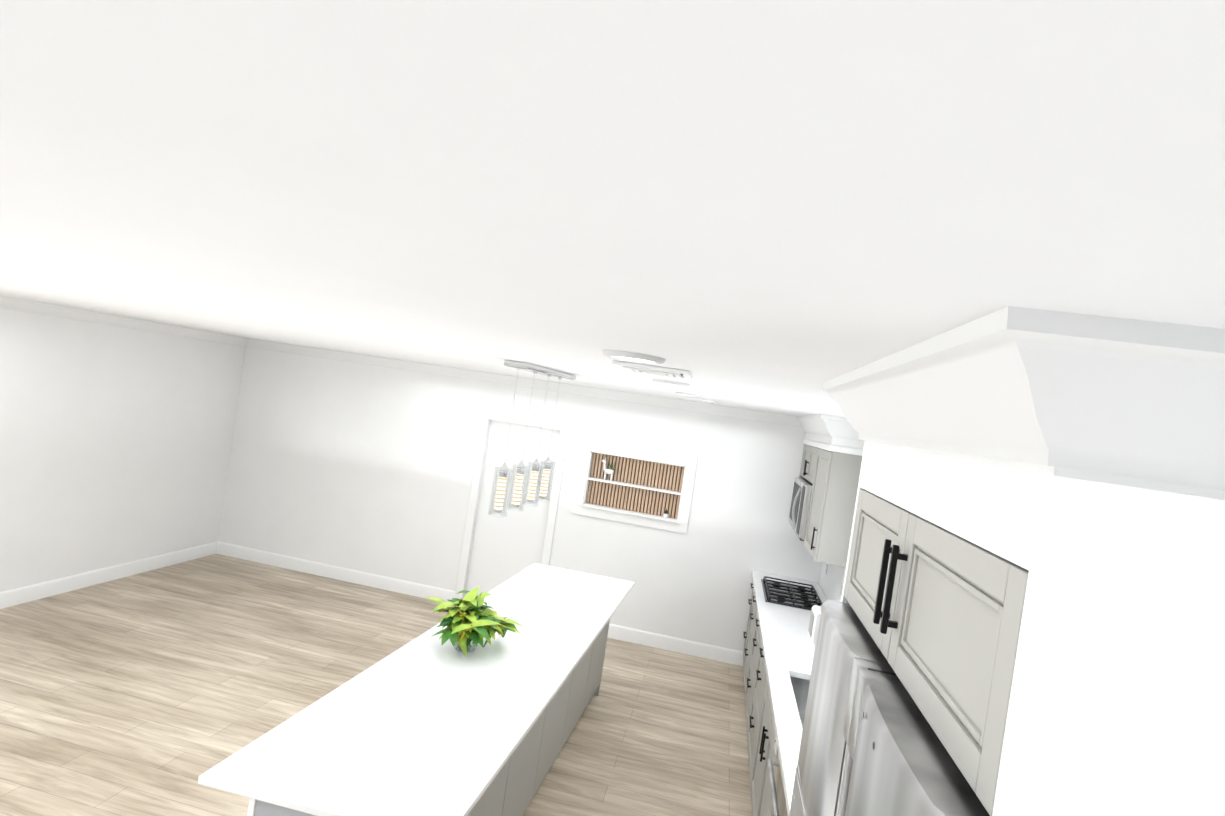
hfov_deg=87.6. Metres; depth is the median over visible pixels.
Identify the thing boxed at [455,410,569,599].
door
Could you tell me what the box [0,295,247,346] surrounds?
crown molding
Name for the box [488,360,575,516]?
pendant light
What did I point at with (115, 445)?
wall
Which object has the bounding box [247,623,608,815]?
kitchen island
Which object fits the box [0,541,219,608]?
baseboard
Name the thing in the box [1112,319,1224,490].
crown molding
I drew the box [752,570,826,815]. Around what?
countertop
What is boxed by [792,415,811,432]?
crown molding
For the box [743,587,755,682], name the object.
base cabinet
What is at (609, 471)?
figurine
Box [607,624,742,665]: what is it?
baseboard
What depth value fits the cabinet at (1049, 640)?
0.72 m
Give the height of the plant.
0.345 m
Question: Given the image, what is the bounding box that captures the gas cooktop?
[761,576,822,610]
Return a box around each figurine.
[602,458,620,480]
[663,509,668,517]
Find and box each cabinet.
[743,583,752,642]
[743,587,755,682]
[744,603,758,721]
[747,627,771,788]
[751,711,777,815]
[799,444,814,482]
[804,447,861,566]
[841,441,1224,815]
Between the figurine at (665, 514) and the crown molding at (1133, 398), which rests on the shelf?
the figurine at (665, 514)
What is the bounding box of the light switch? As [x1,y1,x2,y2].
[774,739,777,753]
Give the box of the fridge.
[789,600,989,815]
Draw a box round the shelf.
[572,439,697,533]
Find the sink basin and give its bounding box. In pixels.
[790,676,809,727]
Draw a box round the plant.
[426,586,522,656]
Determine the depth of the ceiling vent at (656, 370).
2.22 m
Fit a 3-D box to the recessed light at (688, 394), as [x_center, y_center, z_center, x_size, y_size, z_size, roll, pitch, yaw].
[0.526,-0.090,4.411,0.188,0.015,0.188,8,0,10]
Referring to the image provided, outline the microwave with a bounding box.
[789,477,812,540]
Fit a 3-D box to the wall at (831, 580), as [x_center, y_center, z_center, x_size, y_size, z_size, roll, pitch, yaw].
[1.431,1.337,2.287,0.160,2.560,8.480,8,0,10]
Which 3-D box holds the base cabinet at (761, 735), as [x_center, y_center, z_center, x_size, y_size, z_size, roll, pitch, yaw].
[1.115,2.243,3.483,0.616,0.664,0.832,8,0,10]
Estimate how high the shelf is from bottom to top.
0.790 m
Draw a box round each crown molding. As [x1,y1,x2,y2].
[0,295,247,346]
[248,338,795,425]
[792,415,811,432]
[808,306,1131,474]
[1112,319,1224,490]
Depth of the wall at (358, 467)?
7.02 m
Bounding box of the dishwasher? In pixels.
[768,753,787,815]
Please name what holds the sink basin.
in the countertop at (788, 645)
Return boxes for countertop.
[198,563,633,815]
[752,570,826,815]
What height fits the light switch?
0.105 m
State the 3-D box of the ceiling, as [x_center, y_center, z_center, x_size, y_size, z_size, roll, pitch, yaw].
[-1.738,-0.475,2.902,7.070,0.100,8.480,8,0,10]
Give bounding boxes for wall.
[0,309,245,591]
[218,347,820,651]
[819,563,845,601]
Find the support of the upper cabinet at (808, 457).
attached to the wall at (831, 580)
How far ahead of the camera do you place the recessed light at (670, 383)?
3.04 m
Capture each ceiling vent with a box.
[612,361,691,378]
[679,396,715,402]
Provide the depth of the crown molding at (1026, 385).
0.73 m
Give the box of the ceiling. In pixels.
[0,0,1224,417]
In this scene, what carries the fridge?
on the floor
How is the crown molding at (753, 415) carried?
attached to the wall at (358, 467)
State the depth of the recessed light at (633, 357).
1.80 m
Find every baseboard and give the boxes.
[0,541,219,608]
[216,542,455,601]
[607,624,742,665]
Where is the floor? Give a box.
[0,554,751,815]
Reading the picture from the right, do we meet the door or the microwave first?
the microwave
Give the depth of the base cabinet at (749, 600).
6.35 m
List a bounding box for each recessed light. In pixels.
[602,350,665,363]
[652,379,689,386]
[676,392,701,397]
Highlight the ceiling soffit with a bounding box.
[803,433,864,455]
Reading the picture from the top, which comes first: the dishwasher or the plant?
the plant
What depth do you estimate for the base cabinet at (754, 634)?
5.26 m
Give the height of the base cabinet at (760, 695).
0.924 m
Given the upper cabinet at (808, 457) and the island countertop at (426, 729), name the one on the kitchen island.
the island countertop at (426, 729)
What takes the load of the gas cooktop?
in the countertop at (788, 645)
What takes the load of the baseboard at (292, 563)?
attached to the wall at (358, 467)
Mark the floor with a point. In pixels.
(158, 692)

